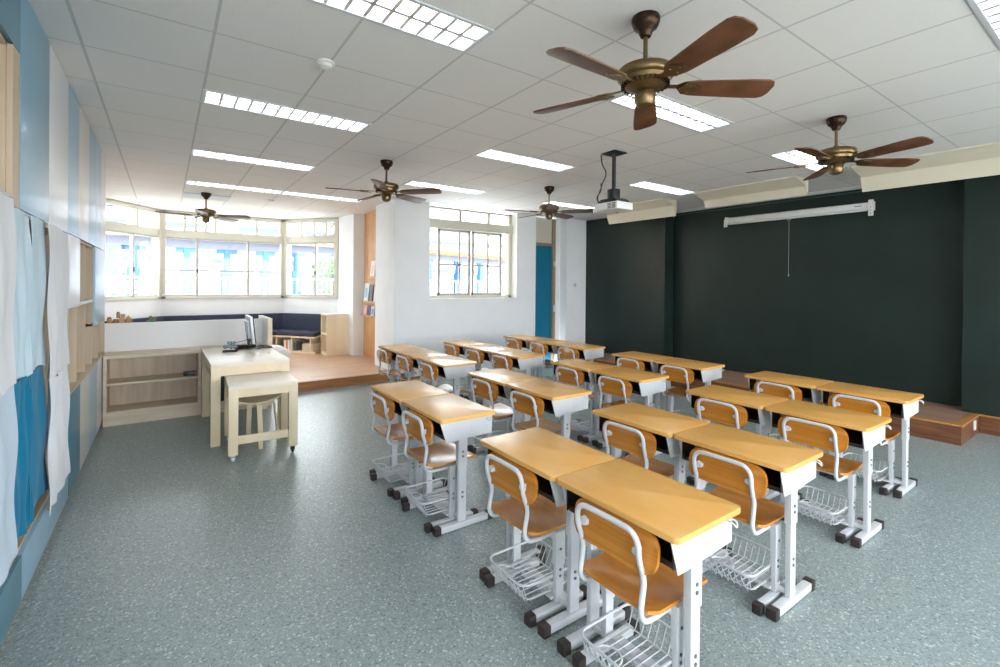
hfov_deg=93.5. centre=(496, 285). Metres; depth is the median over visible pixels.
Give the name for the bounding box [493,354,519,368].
tray
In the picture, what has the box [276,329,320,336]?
seat cushion
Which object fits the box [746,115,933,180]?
ceiling fan
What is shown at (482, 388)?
chair
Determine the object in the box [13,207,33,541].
curtain
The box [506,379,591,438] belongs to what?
school desk
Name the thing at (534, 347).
chair
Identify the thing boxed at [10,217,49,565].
storage cabinet
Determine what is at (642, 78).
ceiling fan
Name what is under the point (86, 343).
storage cabinet
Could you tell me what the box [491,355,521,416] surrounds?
chair
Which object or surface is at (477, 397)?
wire basket
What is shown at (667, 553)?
tray
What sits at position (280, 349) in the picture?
bean bag
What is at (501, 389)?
tray
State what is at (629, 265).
chalkboard
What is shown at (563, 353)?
chair
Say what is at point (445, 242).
shade
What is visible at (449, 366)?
school desk
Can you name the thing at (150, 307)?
wall
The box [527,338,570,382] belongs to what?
school desk
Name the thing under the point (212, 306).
wall
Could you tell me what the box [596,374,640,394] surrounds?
tray
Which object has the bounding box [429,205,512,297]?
window
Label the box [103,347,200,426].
bookshelf
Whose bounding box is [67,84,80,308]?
storage cabinet
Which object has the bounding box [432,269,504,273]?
shade
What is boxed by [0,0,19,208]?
storage cabinet
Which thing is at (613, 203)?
ceiling projector
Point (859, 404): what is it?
chair
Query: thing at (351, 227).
wall pier
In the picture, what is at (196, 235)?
window
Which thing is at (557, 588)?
wire basket
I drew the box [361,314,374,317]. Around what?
rail
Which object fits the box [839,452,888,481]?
wire basket
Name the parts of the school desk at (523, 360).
leg, panel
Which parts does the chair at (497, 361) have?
frame, backrest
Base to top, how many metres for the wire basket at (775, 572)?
0.098 m
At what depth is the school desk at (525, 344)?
7.37 m
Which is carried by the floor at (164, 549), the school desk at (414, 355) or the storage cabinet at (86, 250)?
the school desk at (414, 355)
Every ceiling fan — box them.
[155,192,250,222]
[325,159,441,202]
[505,186,592,219]
[533,10,774,129]
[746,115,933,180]
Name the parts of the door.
transom panel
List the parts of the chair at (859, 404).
backrest, frame, leg, seat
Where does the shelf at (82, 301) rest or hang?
attached to the storage cabinet at (86, 250)
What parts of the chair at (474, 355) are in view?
frame, backrest, seat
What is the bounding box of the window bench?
[105,313,320,353]
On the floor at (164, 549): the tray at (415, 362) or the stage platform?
the stage platform
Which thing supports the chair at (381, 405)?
on the floor at (164, 549)
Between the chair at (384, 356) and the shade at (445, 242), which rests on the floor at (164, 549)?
the chair at (384, 356)
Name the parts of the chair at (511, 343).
frame, backrest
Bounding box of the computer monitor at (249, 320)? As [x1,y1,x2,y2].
[244,315,262,348]
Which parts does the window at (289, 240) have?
sash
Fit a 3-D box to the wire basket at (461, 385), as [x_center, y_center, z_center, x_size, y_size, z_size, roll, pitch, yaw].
[-0.514,1.413,6.655,0.341,0.098,0.320,0,0,-35]
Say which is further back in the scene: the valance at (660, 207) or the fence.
the fence
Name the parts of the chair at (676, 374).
leg, frame, seat, backrest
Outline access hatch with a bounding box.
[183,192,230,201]
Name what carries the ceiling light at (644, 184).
attached to the ceiling
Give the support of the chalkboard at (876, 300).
attached to the wall at (858, 186)
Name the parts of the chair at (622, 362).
frame, backrest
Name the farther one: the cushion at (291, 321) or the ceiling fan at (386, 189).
the cushion at (291, 321)
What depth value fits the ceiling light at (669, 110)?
3.73 m
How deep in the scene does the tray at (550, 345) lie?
6.77 m
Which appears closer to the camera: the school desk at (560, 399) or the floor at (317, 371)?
the school desk at (560, 399)
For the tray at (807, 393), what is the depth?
4.35 m
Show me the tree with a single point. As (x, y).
(328, 273)
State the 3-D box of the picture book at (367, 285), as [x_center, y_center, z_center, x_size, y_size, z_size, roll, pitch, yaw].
[-2.502,0.139,9.072,0.048,0.369,0.240,0,0,-35]
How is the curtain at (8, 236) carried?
hanging from the storage cabinet at (42, 499)
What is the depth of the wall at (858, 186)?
7.05 m
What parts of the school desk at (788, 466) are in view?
panel, leg, leg, panel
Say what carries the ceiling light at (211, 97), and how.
attached to the ceiling
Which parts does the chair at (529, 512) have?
backrest, leg, frame, seat, leg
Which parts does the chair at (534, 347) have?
backrest, leg, frame, seat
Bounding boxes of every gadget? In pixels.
[183,370,196,375]
[222,341,237,352]
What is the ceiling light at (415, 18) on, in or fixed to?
attached to the ceiling
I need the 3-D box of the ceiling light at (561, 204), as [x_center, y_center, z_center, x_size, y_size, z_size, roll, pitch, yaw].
[1.284,-1.404,8.036,1.212,0.096,0.303,0,0,-35]
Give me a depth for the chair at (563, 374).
4.80 m
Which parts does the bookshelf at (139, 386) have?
shelf, shelf, panel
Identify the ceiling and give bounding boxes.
[29,0,999,220]
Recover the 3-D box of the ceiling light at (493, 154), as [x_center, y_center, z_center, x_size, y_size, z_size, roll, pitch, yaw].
[0.346,-1.403,5.155,1.212,0.096,0.303,0,0,-35]
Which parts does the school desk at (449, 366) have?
leg, leg, panel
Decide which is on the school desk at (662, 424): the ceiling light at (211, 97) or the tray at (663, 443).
the tray at (663, 443)
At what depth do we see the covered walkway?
35.08 m
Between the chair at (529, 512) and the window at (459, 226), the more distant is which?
the window at (459, 226)
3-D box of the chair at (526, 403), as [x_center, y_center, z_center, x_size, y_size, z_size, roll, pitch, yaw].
[0.363,1.197,3.795,0.420,0.708,0.400,0,0,-35]
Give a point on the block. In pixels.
(121, 320)
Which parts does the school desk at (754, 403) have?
panel, leg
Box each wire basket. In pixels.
[372,453,408,481]
[405,477,456,515]
[446,379,466,389]
[467,389,481,399]
[489,540,566,600]
[494,397,510,405]
[558,412,589,430]
[581,603,684,666]
[702,533,780,590]
[797,485,848,525]
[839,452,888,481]
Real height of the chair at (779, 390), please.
0.708 m
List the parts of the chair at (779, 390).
frame, backrest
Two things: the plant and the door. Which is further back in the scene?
the door
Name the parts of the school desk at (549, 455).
leg, panel, leg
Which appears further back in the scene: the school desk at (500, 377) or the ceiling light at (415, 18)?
the school desk at (500, 377)
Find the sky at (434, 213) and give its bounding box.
[430,203,507,224]
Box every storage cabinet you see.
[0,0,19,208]
[0,555,21,646]
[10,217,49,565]
[16,476,67,597]
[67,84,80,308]
[67,304,104,394]
[68,358,101,495]
[80,108,105,250]
[80,241,92,304]
[85,247,104,325]
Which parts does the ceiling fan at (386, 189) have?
blade, blade, blade, blade, blade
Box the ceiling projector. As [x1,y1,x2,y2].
[593,150,632,213]
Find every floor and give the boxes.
[0,365,999,666]
[290,352,404,391]
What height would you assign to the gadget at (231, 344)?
0.112 m
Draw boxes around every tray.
[399,354,417,368]
[408,408,444,439]
[422,361,445,377]
[445,343,464,354]
[467,348,489,360]
[472,376,505,397]
[488,449,554,502]
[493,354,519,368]
[506,338,526,347]
[511,388,554,414]
[530,342,553,352]
[554,365,589,382]
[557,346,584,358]
[566,490,675,570]
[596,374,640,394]
[599,416,669,454]
[615,356,651,371]
[682,441,782,492]
[691,395,759,423]
[749,379,812,400]
[772,412,863,448]
[823,391,903,417]
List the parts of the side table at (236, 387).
leg, leg, leg, leg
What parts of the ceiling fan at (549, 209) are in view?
blade, blade, blade, blade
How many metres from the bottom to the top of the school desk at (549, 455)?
0.725 m
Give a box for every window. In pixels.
[105,199,161,300]
[161,210,284,298]
[284,218,338,298]
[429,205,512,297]
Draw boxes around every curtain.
[0,189,17,586]
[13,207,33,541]
[29,215,48,517]
[45,222,70,515]
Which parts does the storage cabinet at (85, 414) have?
door, door, door, door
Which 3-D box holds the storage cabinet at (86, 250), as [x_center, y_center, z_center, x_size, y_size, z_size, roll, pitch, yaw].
[-3.663,-0.105,3.950,0.334,0.520,0.961,0,0,-35]
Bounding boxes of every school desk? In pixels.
[369,380,449,499]
[378,344,424,377]
[396,349,447,384]
[401,394,495,536]
[418,355,476,395]
[443,339,487,397]
[464,344,513,404]
[467,368,540,450]
[479,427,615,639]
[490,349,544,418]
[503,334,543,375]
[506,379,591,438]
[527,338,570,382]
[550,359,616,442]
[554,342,605,399]
[557,459,740,666]
[592,366,668,455]
[593,402,709,483]
[612,351,673,408]
[654,357,724,421]
[674,423,822,621]
[686,385,787,499]
[744,371,833,449]
[765,399,891,548]
[817,382,923,498]
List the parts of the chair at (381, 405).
backrest, frame, seat, leg, leg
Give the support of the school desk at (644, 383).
on the floor at (164, 549)
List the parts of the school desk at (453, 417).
leg, leg, panel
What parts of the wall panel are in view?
door, door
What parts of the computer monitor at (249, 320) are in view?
casing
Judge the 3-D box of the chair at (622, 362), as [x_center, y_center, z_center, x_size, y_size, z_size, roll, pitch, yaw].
[1.684,1.203,5.569,0.420,0.708,0.400,0,0,-35]
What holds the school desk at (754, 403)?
on the floor at (164, 549)
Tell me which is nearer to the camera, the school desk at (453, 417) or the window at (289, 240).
the school desk at (453, 417)
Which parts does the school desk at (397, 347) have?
leg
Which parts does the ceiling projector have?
ceiling plate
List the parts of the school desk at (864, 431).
leg, leg, panel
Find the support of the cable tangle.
on the table at (216, 364)
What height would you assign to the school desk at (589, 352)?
0.725 m
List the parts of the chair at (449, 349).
frame, backrest, leg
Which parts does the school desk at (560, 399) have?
leg, leg, panel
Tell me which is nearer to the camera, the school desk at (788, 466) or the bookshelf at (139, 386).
the school desk at (788, 466)
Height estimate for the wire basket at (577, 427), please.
0.098 m
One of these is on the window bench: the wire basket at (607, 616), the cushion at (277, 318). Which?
the cushion at (277, 318)
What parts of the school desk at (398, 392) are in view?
leg, panel, leg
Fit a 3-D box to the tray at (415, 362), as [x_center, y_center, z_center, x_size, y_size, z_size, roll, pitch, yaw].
[-0.886,0.894,5.639,0.360,0.110,0.520,0,0,-35]
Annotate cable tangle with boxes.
[230,338,255,349]
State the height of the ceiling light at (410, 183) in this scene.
0.096 m
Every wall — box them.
[102,315,271,418]
[105,299,159,320]
[160,298,283,315]
[284,298,337,313]
[364,211,375,358]
[375,199,585,379]
[585,220,586,310]
[672,185,969,412]
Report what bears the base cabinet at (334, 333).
on the floor at (317, 371)
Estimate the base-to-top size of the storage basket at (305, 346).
0.150 m
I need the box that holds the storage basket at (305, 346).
[302,342,320,351]
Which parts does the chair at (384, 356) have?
backrest, frame, seat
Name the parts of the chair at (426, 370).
frame, backrest, seat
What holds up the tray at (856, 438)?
on the school desk at (864, 431)
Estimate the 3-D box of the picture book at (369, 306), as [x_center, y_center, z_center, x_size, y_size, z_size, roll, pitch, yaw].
[-2.414,0.485,8.929,0.032,0.210,0.170,0,0,-35]
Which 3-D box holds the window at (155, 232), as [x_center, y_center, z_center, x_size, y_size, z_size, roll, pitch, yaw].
[-6.418,-0.582,8.232,0.140,1.678,1.388,1,0,2]
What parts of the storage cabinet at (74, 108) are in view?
door, door, door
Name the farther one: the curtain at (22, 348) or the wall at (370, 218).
the wall at (370, 218)
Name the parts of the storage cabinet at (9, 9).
door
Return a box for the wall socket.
[973,420,975,430]
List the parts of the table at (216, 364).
leg, leg, leg, leg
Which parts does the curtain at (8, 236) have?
rod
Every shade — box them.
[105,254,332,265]
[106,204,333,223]
[430,239,505,247]
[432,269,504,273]
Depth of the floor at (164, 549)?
2.55 m
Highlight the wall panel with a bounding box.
[0,0,68,231]
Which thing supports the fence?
on the ground
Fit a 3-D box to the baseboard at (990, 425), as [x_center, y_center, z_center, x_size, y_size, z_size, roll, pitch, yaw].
[6.289,1.504,3.544,0.018,0.200,3.744,0,0,-35]
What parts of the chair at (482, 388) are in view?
backrest, frame, seat, leg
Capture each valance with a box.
[604,198,675,223]
[693,176,807,207]
[851,141,999,191]
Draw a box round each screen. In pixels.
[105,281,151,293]
[724,199,874,275]
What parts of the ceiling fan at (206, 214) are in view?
blade, blade, blade, blade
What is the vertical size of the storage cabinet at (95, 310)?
0.750 m
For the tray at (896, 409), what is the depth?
3.80 m
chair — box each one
[369,392,434,496]
[377,349,416,382]
[396,355,438,382]
[401,409,477,532]
[418,362,465,392]
[444,344,469,394]
[465,349,500,404]
[470,378,521,453]
[484,451,586,627]
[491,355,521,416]
[505,338,524,373]
[510,390,574,433]
[530,342,556,381]
[555,366,604,440]
[558,347,588,389]
[572,498,707,666]
[597,375,631,456]
[602,420,686,477]
[616,357,654,406]
[659,365,698,418]
[689,447,796,616]
[694,397,747,483]
[754,381,808,446]
[778,416,862,543]
[828,394,901,495]
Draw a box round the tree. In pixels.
[308,256,333,294]
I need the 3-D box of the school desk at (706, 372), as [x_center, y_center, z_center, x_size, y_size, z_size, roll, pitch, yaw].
[2.083,1.200,5.103,0.427,0.725,0.605,0,0,-35]
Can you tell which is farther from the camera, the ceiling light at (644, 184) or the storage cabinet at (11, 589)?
the ceiling light at (644, 184)
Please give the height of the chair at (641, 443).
0.708 m
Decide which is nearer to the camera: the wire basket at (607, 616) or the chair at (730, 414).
the wire basket at (607, 616)
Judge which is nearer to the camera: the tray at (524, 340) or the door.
the tray at (524, 340)
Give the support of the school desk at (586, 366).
on the floor at (164, 549)
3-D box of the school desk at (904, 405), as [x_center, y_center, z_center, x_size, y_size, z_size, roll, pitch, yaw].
[3.005,1.212,3.798,0.427,0.725,0.605,0,0,-35]
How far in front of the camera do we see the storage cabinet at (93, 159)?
4.23 m
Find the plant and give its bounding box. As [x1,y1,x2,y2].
[147,316,155,321]
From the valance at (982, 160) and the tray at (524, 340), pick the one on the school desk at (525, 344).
the tray at (524, 340)
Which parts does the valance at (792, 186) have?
plate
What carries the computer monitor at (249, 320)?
on the table at (216, 364)
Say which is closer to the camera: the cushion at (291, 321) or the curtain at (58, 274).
the curtain at (58, 274)
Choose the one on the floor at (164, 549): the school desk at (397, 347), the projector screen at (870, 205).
the school desk at (397, 347)
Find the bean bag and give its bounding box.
[272,345,290,358]
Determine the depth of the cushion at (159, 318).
8.43 m
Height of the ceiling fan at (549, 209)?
0.454 m
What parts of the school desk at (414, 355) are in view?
leg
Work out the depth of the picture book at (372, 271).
8.78 m
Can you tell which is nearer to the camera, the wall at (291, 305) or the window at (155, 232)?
the window at (155, 232)
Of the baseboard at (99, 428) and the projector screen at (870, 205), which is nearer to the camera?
the baseboard at (99, 428)
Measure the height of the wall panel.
1.022 m
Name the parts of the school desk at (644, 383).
leg, leg, panel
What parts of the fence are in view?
rail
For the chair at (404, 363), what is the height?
0.708 m
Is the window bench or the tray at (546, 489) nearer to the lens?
the tray at (546, 489)
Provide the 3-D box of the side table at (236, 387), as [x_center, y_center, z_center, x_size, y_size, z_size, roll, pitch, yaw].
[-2.252,1.199,4.476,0.555,0.655,0.720,0,0,-33]
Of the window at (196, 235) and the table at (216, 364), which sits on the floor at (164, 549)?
the table at (216, 364)
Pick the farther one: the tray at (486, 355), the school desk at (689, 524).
the tray at (486, 355)
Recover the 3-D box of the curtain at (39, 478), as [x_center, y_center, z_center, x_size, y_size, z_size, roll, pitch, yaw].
[-2.301,0.388,2.371,0.026,1.432,0.440,0,0,-35]
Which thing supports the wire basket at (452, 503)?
on the chair at (443, 454)
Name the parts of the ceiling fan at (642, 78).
blade, blade, blade, blade, blade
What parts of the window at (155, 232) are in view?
sash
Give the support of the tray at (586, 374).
on the school desk at (586, 366)
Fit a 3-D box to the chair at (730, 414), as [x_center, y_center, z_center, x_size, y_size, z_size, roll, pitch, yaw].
[1.791,1.210,3.601,0.420,0.708,0.400,0,0,-36]
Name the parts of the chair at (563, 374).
backrest, frame, leg, seat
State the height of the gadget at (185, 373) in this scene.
0.051 m
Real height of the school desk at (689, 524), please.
0.725 m
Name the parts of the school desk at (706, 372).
leg, panel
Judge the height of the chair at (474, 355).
0.708 m
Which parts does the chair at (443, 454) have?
backrest, frame, leg, seat, leg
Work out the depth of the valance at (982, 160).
4.83 m
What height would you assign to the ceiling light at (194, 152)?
0.096 m
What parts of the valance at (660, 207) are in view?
panel, plate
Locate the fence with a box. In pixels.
[105,276,498,295]
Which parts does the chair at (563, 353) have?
frame, backrest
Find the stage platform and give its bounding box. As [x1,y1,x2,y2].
[562,353,979,445]
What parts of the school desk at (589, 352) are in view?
leg, panel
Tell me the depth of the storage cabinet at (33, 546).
2.52 m
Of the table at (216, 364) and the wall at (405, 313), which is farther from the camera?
the wall at (405, 313)
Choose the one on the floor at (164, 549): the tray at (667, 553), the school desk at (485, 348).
the school desk at (485, 348)
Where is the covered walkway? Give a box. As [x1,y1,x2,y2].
[429,247,505,294]
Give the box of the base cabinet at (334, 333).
[321,313,347,355]
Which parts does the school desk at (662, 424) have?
leg, panel, leg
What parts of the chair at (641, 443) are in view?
frame, backrest, seat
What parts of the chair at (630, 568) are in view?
leg, backrest, frame, seat, leg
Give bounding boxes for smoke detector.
[317,58,334,69]
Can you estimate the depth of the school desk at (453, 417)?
3.03 m
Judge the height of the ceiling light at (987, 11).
0.096 m
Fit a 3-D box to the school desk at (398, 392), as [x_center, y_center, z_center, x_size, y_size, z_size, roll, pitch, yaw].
[-0.695,1.180,3.705,0.427,0.725,0.605,0,0,-35]
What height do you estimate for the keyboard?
0.019 m
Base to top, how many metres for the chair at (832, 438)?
0.708 m
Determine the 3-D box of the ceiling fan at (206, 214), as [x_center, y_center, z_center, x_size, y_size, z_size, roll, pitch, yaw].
[-4.466,-1.183,7.146,1.172,0.454,1.226,0,0,-43]
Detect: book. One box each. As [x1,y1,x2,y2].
[294,341,302,350]
[363,283,369,300]
[363,305,367,314]
[367,305,370,314]
[368,285,373,300]
[370,261,374,275]
[370,306,374,315]
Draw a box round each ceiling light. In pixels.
[185,180,283,193]
[190,149,315,171]
[201,89,371,133]
[280,191,362,202]
[307,0,493,53]
[402,181,487,194]
[474,149,576,171]
[539,201,594,208]
[607,93,734,132]
[627,181,696,195]
[768,150,847,171]
[966,0,999,48]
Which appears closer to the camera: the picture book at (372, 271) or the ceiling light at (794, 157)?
the ceiling light at (794, 157)
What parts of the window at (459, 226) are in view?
sash, sash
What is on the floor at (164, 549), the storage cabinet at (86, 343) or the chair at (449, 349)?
the chair at (449, 349)
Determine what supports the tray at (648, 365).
on the school desk at (648, 359)
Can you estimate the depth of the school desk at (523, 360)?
5.56 m
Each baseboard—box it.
[0,428,99,648]
[979,414,999,436]
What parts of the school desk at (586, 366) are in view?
panel, leg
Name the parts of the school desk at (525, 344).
leg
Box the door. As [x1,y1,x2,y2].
[535,217,557,359]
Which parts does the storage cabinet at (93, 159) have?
door, door, door, door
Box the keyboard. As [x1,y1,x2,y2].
[259,344,271,347]
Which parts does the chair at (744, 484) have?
backrest, frame, seat, leg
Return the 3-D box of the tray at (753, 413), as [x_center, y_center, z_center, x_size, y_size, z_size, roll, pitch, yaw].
[1.847,0.925,3.632,0.360,0.110,0.520,0,0,-35]
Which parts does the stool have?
leg, seat, leg, leg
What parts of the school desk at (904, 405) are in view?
leg, leg, panel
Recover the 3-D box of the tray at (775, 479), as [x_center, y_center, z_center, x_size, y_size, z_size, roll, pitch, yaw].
[1.336,0.924,2.522,0.360,0.110,0.520,0,0,-35]
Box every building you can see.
[105,204,333,295]
[430,228,505,294]
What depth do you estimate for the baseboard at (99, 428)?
2.61 m
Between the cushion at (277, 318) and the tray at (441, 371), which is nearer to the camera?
the tray at (441, 371)
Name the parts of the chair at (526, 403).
frame, backrest, seat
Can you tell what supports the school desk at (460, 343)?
on the floor at (164, 549)
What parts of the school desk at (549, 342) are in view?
panel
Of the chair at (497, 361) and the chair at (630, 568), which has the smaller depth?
the chair at (630, 568)
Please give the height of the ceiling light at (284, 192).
0.096 m
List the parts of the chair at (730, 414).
frame, backrest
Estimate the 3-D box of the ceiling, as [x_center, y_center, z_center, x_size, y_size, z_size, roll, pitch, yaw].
[0.324,-1.362,5.379,8.700,0.001,13.650,0,0,-35]
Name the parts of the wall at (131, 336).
panel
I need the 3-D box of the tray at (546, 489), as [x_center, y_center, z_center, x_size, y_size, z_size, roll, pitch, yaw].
[0.252,0.915,2.404,0.360,0.110,0.520,0,0,-35]
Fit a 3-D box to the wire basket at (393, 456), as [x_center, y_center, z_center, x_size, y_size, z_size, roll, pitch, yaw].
[-0.762,1.421,3.670,0.341,0.098,0.320,0,0,-36]
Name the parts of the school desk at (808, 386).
leg, panel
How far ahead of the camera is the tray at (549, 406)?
3.73 m
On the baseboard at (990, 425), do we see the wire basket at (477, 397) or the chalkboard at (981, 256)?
the chalkboard at (981, 256)
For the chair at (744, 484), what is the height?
0.708 m
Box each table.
[201,348,289,446]
[224,371,297,461]
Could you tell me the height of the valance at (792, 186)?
0.190 m
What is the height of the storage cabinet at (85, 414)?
0.695 m
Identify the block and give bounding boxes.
[119,318,124,322]
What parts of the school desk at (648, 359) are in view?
panel, leg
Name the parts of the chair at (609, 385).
frame, backrest, seat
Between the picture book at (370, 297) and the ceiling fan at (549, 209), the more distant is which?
the picture book at (370, 297)
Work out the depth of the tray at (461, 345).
6.55 m
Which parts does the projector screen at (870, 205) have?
pull cord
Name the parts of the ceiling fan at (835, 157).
blade, blade, blade, blade, blade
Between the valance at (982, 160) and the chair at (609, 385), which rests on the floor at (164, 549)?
the chair at (609, 385)
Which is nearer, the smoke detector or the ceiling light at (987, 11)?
the ceiling light at (987, 11)
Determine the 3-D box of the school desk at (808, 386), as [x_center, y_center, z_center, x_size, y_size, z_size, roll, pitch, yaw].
[2.661,1.208,4.293,0.427,0.725,0.605,0,0,-35]
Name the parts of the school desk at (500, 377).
leg, panel, leg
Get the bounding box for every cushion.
[105,316,163,322]
[164,313,282,329]
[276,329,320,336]
[283,313,320,330]
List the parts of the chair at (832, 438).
backrest, frame, seat, leg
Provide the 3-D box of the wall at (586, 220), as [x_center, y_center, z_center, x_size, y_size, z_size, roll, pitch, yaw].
[1.975,0.042,10.060,0.400,3.008,0.210,0,0,-35]
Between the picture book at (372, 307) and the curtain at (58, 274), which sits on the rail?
the picture book at (372, 307)
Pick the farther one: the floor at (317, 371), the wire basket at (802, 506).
the floor at (317, 371)
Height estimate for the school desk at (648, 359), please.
0.725 m
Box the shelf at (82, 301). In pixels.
[80,299,92,304]
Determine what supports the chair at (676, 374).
on the floor at (164, 549)
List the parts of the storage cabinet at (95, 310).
door, door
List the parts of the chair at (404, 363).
frame, backrest, seat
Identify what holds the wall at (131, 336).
on the floor at (164, 549)
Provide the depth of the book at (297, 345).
9.57 m
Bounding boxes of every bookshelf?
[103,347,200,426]
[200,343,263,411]
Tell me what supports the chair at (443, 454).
on the floor at (164, 549)
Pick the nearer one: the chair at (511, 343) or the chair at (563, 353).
the chair at (563, 353)
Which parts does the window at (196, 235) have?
sash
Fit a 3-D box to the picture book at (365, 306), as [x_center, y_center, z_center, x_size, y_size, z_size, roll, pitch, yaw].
[-2.535,0.483,9.101,0.032,0.210,0.190,0,0,-35]
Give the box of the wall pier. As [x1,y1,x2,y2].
[338,214,364,355]
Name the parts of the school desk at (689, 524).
panel, leg, leg, panel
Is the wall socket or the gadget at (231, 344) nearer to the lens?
the wall socket
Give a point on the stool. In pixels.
(257, 400)
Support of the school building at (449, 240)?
on the ground
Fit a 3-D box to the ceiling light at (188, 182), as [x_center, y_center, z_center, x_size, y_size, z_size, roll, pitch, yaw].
[-3.728,-1.444,6.736,1.212,0.096,0.303,0,0,-35]
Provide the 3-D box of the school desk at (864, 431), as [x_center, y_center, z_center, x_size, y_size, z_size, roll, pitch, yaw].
[2.190,1.207,3.131,0.427,0.725,0.605,0,0,-35]
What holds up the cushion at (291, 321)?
on the window bench
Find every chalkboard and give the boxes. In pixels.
[585,216,673,356]
[672,179,963,406]
[962,175,999,416]
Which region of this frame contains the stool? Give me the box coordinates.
[226,393,282,449]

